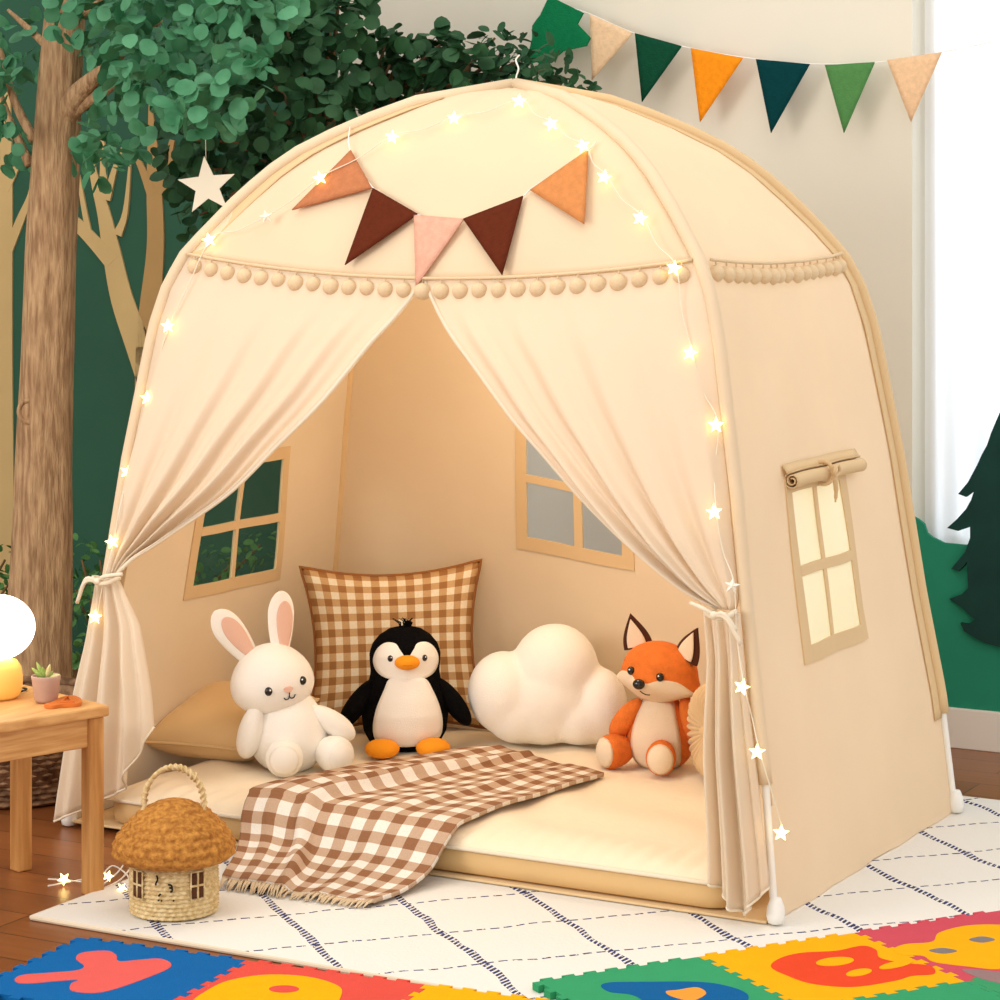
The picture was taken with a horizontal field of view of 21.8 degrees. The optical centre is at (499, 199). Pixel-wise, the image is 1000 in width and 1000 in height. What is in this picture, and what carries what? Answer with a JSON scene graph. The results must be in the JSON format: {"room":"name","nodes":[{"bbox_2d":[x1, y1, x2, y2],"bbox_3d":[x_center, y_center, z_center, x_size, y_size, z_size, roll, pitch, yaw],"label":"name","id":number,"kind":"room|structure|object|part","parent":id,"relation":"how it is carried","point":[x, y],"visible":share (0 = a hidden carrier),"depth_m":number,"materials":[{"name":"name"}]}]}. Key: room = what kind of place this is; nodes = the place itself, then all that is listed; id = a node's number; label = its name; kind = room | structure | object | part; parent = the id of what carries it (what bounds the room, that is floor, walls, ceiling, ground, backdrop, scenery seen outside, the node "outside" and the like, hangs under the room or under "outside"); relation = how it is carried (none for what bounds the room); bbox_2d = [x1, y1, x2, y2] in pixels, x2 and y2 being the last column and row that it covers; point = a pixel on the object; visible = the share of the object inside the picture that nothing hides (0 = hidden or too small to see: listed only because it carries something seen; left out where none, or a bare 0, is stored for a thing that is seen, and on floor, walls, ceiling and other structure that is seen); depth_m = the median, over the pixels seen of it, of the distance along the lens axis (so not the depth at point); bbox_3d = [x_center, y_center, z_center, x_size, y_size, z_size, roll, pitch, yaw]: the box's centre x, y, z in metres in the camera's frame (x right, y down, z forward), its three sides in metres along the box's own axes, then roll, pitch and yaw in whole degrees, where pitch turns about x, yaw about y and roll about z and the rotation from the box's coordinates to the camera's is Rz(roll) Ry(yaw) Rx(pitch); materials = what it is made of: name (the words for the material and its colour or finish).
{"room":"children's room","nodes":[
{"label":"children's room","id":0,"kind":"room"},
{"bbox_2d":[0,0,924,653],"bbox_3d":[0.418,-0.071,6.247,6.400,2.600,0.124,0,0,29],"label":"wall","id":1,"kind":"structure","parent":0,"point":[865,182],"depth_m":6.16,"materials":[{"name":"paint"}]},
{"bbox_2d":[0,92,28,594],"bbox_3d":[-1.349,0.497,7.154,0.185,1.767,0.006,0,0,29],"label":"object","id":2,"kind":"object","parent":1,"relation":"attached to","point":[9,233],"visible":0.52,"depth_m":7.16,"materials":[{"name":"paint"}]},
{"bbox_2d":[77,140,146,380],"bbox_3d":[-1.032,0.219,6.977,0.421,0.760,0.007,0,0,29],"label":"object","id":3,"kind":"object","parent":1,"relation":"attached to","point":[106,248],"visible":0.57,"depth_m":6.97,"materials":[{"name":"paint"}]},
{"bbox_2d":[135,105,175,386],"bbox_3d":[-0.897,0.167,6.902,0.230,0.840,0.006,0,0,29],"label":"cutout","id":4,"kind":"object","parent":1,"relation":"attached to","point":[154,262],"visible":0.41,"depth_m":6.92,"materials":[{"name":"beige paint"}]},
{"bbox_2d":[530,0,999,132],"bbox_3d":[0.649,-0.399,6.009,1.696,0.494,0.076,0,0,29],"label":"bunting","id":5,"kind":"object","parent":1,"relation":"attached to","point":[779,80],"visible":0.99,"depth_m":6.05,"materials":[{"name":"multicoloured fabric"}]},
{"bbox_2d":[946,707,999,752],"bbox_3d":[1.391,1.184,5.631,4.100,0.090,0.016,0,0,29],"label":"baseboard","id":6,"kind":"structure","parent":1,"relation":"attached to","point":[971,729],"depth_m":5.81,"materials":[{"name":"white"}]},
{"bbox_2d":[915,516,999,711],"bbox_3d":[1.097,0.912,5.798,0.622,0.453,0.009,0,0,29],"label":"bush","id":7,"kind":"object","parent":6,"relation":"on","point":[970,665],"visible":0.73,"depth_m":5.83,"materials":[{"name":"paint"}]},
{"bbox_2d":[948,413,999,646],"bbox_3d":[1.119,0.724,5.772,0.259,0.539,0.013,0,0,29],"label":"painted pine tree","id":8,"kind":"object","parent":1,"relation":"attached to","point":[981,599],"visible":1,"depth_m":5.79,"materials":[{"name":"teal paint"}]},
{"bbox_3d":[1.847,-0.156,5.502,1.977,1.930,0.030,0,0,29],"label":"window","id":9,"kind":"structure","parent":1,"relation":"in","visible":0},
{"bbox_2d":[925,0,999,543],"bbox_3d":[1.800,-0.153,5.471,1.900,1.915,0.024,0,0,29],"label":"sheer curtain","id":10,"kind":"object","parent":9,"relation":"hanging from","point":[962,92],"visible":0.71,"depth_m":5.90,"materials":[{"name":"white fabric"}]},
{"bbox_2d":[0,653,999,972],"bbox_3d":[-0.969,1.249,3.749,6.400,0.040,5.800,0,0,29],"label":"floor","id":11,"kind":"structure","parent":0,"point":[56,847],"depth_m":4.73,"materials":[{"name":"brown wood"}]},
{"bbox_2d":[0,544,10,594],"bbox_3d":[-1.313,1.044,6.607,0.249,0.377,0.333,0,0,-26],"label":"bushy plant","id":12,"kind":"object","parent":11,"relation":"on","point":[5,577],"visible":0.16,"depth_m":6.56,"materials":[{"name":"green plant"}]},
{"bbox_2d":[0,676,75,808],"bbox_3d":[-1.008,1.123,5.389,0.393,0.207,0.393,0,0,29],"label":"wicker basket","id":13,"kind":"object","parent":11,"relation":"on","point":[46,769],"visible":0.14,"depth_m":5.25,"materials":[{"name":"brown wicker"}]},
{"bbox_2d":[0,685,108,894],"bbox_3d":[-0.951,1.062,4.544,0.460,0.335,0.272,0,0,-43],"label":"side table","id":14,"kind":"object","parent":11,"relation":"on","point":[28,729],"visible":0.94,"depth_m":4.59,"materials":[{"name":"brown wood"}]},
{"bbox_2d":[0,594,34,700],"bbox_3d":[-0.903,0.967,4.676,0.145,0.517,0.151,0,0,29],"label":"globe lamp","id":15,"kind":"object","parent":14,"relation":"on","point":[17,621],"visible":1,"depth_m":4.63,"materials":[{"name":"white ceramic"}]},
{"bbox_3d":[-0.903,0.767,4.668,0.136,0.117,0.136,0,0,29],"label":"globe","id":16,"kind":"part","parent":15,"relation":"part of","materials":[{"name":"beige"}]},
{"bbox_3d":[-0.879,1.071,4.770,0.030,0.315,0.030,0,0,-43],"label":"leg","id":17,"kind":"part","parent":14,"relation":"part of","materials":[{"name":"brown wood"}]},
{"bbox_2d":[31,662,60,702],"bbox_3d":[-0.808,0.858,4.630,0.054,0.069,0.052,0,0,29],"label":"succulent pot","id":18,"kind":"object","parent":14,"relation":"on","point":[45,683],"visible":1,"depth_m":4.61,"materials":[{"name":"pink ceramic"}]},
{"bbox_2d":[44,695,81,708],"bbox_3d":[-0.765,0.888,4.608,0.056,0.010,0.098,0,0,17],"label":"clip","id":19,"kind":"object","parent":14,"relation":"on","point":[69,700],"visible":1,"depth_m":4.59,"materials":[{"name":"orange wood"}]},
{"bbox_3d":[-0.721,1.071,4.603,0.030,0.315,0.030,0,0,-43],"label":"leg","id":20,"kind":"part","parent":14,"relation":"part of","materials":[{"name":"brown wood"}]},
{"bbox_2d":[48,865,129,890],"bbox_3d":[-0.742,1.216,4.703,0.149,0.023,0.246,0,0,-7],"label":"string lights","id":21,"kind":"object","parent":11,"relation":"on","point":[108,875],"visible":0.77,"depth_m":4.67,"materials":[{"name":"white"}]},
{"bbox_2d":[0,0,310,677],"bbox_3d":[-0.910,0.282,5.800,1.152,1.890,0.572,0,0,31],"label":"artificial tree","id":22,"kind":"object","parent":11,"relation":"on","point":[41,556],"visible":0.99,"depth_m":5.90,"materials":[{"name":"green plant"}]},
{"bbox_2d":[179,140,233,211],"bbox_3d":[-0.638,-0.085,5.648,0.123,0.221,0.006,0,0,0],"label":"star ornament","id":23,"kind":"object","parent":22,"relation":"hanging from","point":[207,185],"visible":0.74,"depth_m":5.65,"materials":[{"name":"beige"}]},
{"bbox_2d":[72,531,276,676],"bbox_3d":[-0.853,1.020,6.442,0.660,0.423,0.277,0,0,29],"label":"bushy plant","id":24,"kind":"object","parent":11,"relation":"on","point":[225,573],"visible":0.2,"depth_m":6.46,"materials":[{"name":"green plant"}]},
{"bbox_2d":[138,0,393,242],"bbox_3d":[-0.563,0.310,6.168,0.679,1.836,0.477,0,0,29],"label":"leafy tree","id":25,"kind":"object","parent":11,"relation":"on","point":[316,100],"visible":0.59,"depth_m":6.03,"materials":[{"name":"green plant"}]},
{"bbox_2d":[340,16,562,108],"bbox_3d":[-0.141,0.396,6.158,0.607,1.664,0.330,0,0,29],"label":"foliage","id":26,"kind":"object","parent":11,"relation":"on","point":[437,69],"visible":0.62,"depth_m":6.12,"materials":[{"name":"green plant"}]},
{"bbox_2d":[0,910,999,999],"bbox_3d":[0.233,1.213,4.110,1.817,0.012,1.102,0,0,24],"label":"play mat","id":27,"kind":"object","parent":11,"relation":"on","point":[92,968],"depth_m":4.05,"materials":[{"name":"multicoloured rubber"}]},
{"bbox_2d":[53,55,963,924],"bbox_3d":[0.019,0.470,5.118,1.532,1.515,0.994,0,0,29],"label":"tent","id":28,"kind":"object","parent":11,"relation":"on","point":[400,415],"visible":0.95,"depth_m":4.93,"materials":[{"name":"fabric"}]},
{"bbox_2d":[105,491,123,573],"label":"string lights","id":29,"kind":"object","parent":28,"relation":"attached to","point":[112,541],"depth_m":5.06,"materials":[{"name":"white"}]},
{"bbox_3d":[-0.294,0.496,5.318,0.751,1.441,0.904,0,0,29],"label":"panel","id":30,"kind":"part","parent":28,"relation":"part of","materials":[{"name":"fabric"}]},
{"bbox_2d":[107,256,420,573],"bbox_3d":[-0.460,0.422,4.946,0.671,0.626,0.133,0,0,29],"label":"curtain","id":31,"kind":"object","parent":28,"relation":"hanging from","point":[249,354],"depth_m":4.97,"materials":[{"name":"beige fabric"}]},
{"bbox_2d":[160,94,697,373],"label":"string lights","id":32,"kind":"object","parent":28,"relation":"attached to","point":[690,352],"depth_m":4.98,"materials":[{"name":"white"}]},
{"bbox_2d":[108,725,765,907],"bbox_3d":[0.017,1.171,5.113,1.329,0.080,0.864,0,0,29],"label":"mattress","id":33,"kind":"object","parent":28,"relation":"in","point":[631,830],"visible":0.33,"depth_m":4.74,"materials":[{"name":"beige fabric"}]},
{"bbox_2d":[144,681,319,761],"bbox_3d":[-0.552,1.073,5.360,0.264,0.129,0.278,0,0,23],"label":"pillow","id":34,"kind":"object","parent":33,"relation":"on","point":[205,725],"visible":0.56,"depth_m":5.27,"materials":[{"name":"brown fabric"}]},
{"bbox_2d":[211,591,354,777],"bbox_3d":[-0.419,0.962,5.169,0.251,0.364,0.188,0,0,29],"label":"rabbit","id":35,"kind":"object","parent":33,"relation":"on","point":[284,728],"visible":0.95,"depth_m":5.14,"materials":[{"name":"white plush"},{"name":"pink felt"},{"name":"black plastic"}]},
{"bbox_3d":[-0.495,1.052,5.151,0.055,0.109,0.055,0,0,-9],"label":"arm","id":36,"kind":"part","parent":35,"relation":"part of","materials":[{"name":"white fabric"}]},
{"bbox_3d":[-0.425,1.096,5.115,0.074,0.074,0.088,0,0,-9],"label":"leg","id":37,"kind":"part","parent":35,"relation":"part of","materials":[{"name":"white fabric"}]},
{"bbox_3d":[-0.334,1.043,5.187,0.092,0.075,0.049,0,0,-9],"label":"arm","id":38,"kind":"part","parent":35,"relation":"part of","materials":[{"name":"white fabric"}]},
{"bbox_3d":[-0.329,1.099,5.159,0.077,0.074,0.086,0,0,-9],"label":"leg","id":39,"kind":"part","parent":35,"relation":"part of","materials":[{"name":"white fabric"}]},
{"bbox_2d":[299,559,487,729],"bbox_3d":[-0.228,0.960,5.581,0.406,0.368,0.157,0,0,-6],"label":"cushion","id":40,"kind":"object","parent":33,"relation":"on","point":[349,611],"visible":0.66,"depth_m":5.54,"materials":[{"name":"brown fabric"}]},
{"bbox_2d":[340,617,471,758],"bbox_3d":[-0.194,1.000,5.359,0.275,0.270,0.199,0,0,-6],"label":"penguin","id":41,"kind":"object","parent":33,"relation":"on","point":[404,705],"visible":0.94,"depth_m":5.33,"materials":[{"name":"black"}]},
{"bbox_2d":[219,745,603,907],"bbox_3d":[-0.198,1.155,4.899,0.447,0.127,0.844,0,0,35],"label":"throw","id":42,"kind":"object","parent":33,"relation":"on","point":[367,833],"visible":1,"depth_m":4.78,"materials":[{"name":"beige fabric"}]},
{"bbox_2d":[468,624,626,744],"bbox_3d":[0.099,1.007,5.405,0.331,0.248,0.154,0,0,0],"label":"cushion","id":43,"kind":"object","parent":33,"relation":"on","point":[553,688],"visible":0.98,"depth_m":5.34,"materials":[{"name":"white fabric"}]},
{"bbox_2d":[596,613,700,775],"bbox_3d":[0.306,0.987,5.189,0.183,0.310,0.177,0,0,41],"label":"fox","id":44,"kind":"object","parent":33,"relation":"on","point":[661,673],"visible":0.98,"depth_m":5.16,"materials":[{"name":"orange fabric"}]},
{"bbox_3d":[0.233,1.100,5.192,0.086,0.069,0.060,0,0,-34],"label":"leg","id":45,"kind":"part","parent":44,"relation":"part of","materials":[{"name":"orange fabric"}]},
{"bbox_3d":[0.252,1.040,5.210,0.068,0.085,0.048,0,0,17],"label":"arm","id":46,"kind":"part","parent":44,"relation":"part of"},
{"bbox_3d":[0.321,1.099,5.135,0.061,0.069,0.085,0,0,17],"label":"leg","id":47,"kind":"part","parent":44,"relation":"part of","materials":[{"name":"beige fabric"}]},
{"bbox_3d":[0.382,1.036,5.176,0.050,0.100,0.048,0,0,17],"label":"arm","id":48,"kind":"part","parent":44,"relation":"part of"},
{"bbox_2d":[687,683,751,775],"bbox_3d":[0.429,1.035,5.067,0.091,0.194,0.194,0,0,-15],"label":"round cushion","id":49,"kind":"object","parent":33,"relation":"on","point":[695,712],"visible":0.27,"depth_m":5.08,"materials":[{"name":"brown fabric"}]},
{"bbox_2d":[292,127,596,284],"bbox_3d":[-0.108,0.005,4.891,0.640,0.312,0.176,0,0,34],"label":"bunting","id":50,"kind":"object","parent":28,"relation":"hanging from","point":[494,227],"visible":1,"depth_m":4.83,"materials":[{"name":"multicoloured fabric"}]},
{"bbox_3d":[0.140,0.496,5.335,1.488,1.441,0.457,0,0,29],"label":"panel","id":51,"kind":"part","parent":28,"relation":"part of","materials":[{"name":"fabric"}]},
{"bbox_2d":[427,263,738,609],"bbox_3d":[0.124,0.405,4.622,0.664,0.592,0.134,0,0,29],"label":"curtain","id":52,"kind":"object","parent":28,"relation":"hanging from","point":[587,362],"depth_m":4.57,"materials":[{"name":"beige fabric"}]},
{"bbox_2d":[703,392,723,455],"label":"string lights","id":53,"kind":"object","parent":28,"relation":"attached to","point":[715,425],"depth_m":4.48,"materials":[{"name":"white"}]},
{"bbox_2d":[707,483,739,626],"label":"string lights","id":54,"kind":"object","parent":28,"relation":"attached to","point":[732,586],"depth_m":4.42,"materials":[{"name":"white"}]},
{"bbox_3d":[0.356,0.496,4.957,0.750,1.441,0.904,0,0,29],"label":"panel","id":55,"kind":"part","parent":28,"relation":"part of","materials":[{"name":"fabric"}]},
{"bbox_2d":[735,643,788,839],"label":"string lights","id":56,"kind":"object","parent":28,"relation":"attached to","point":[742,687],"depth_m":4.35,"materials":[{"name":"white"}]},
{"bbox_2d":[29,796,999,999],"bbox_3d":[0.637,1.224,4.568,2.395,0.009,1.633,0,0,29],"label":"area rug","id":57,"kind":"object","parent":11,"relation":"on","point":[457,933],"visible":0.39,"depth_m":4.40,"materials":[{"name":"white fabric"}]},
{"bbox_2d":[111,763,235,920],"bbox_3d":[-0.559,1.092,4.461,0.213,0.252,0.213,0,0,0],"label":"basket","id":58,"kind":"object","parent":57,"relation":"on","point":[173,848],"visible":1,"depth_m":4.40,"materials":[{"name":"wicker"}]},
{"bbox_3d":[-0.559,1.014,4.461,0.116,0.096,0.014,0,0,0],"label":"handle","id":59,"kind":"part","parent":58,"relation":"part of","materials":[{"name":"wicker"}]},
{"bbox_2d":[463,22,601,91],"bbox_3d":[0.040,0.403,6.089,0.500,1.651,0.222,0,0,29],"label":"shrub","id":60,"kind":"object","parent":11,"relation":"on","point":[525,53],"visible":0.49,"depth_m":6.06,"materials":[{"name":"green plant"}]}
]}

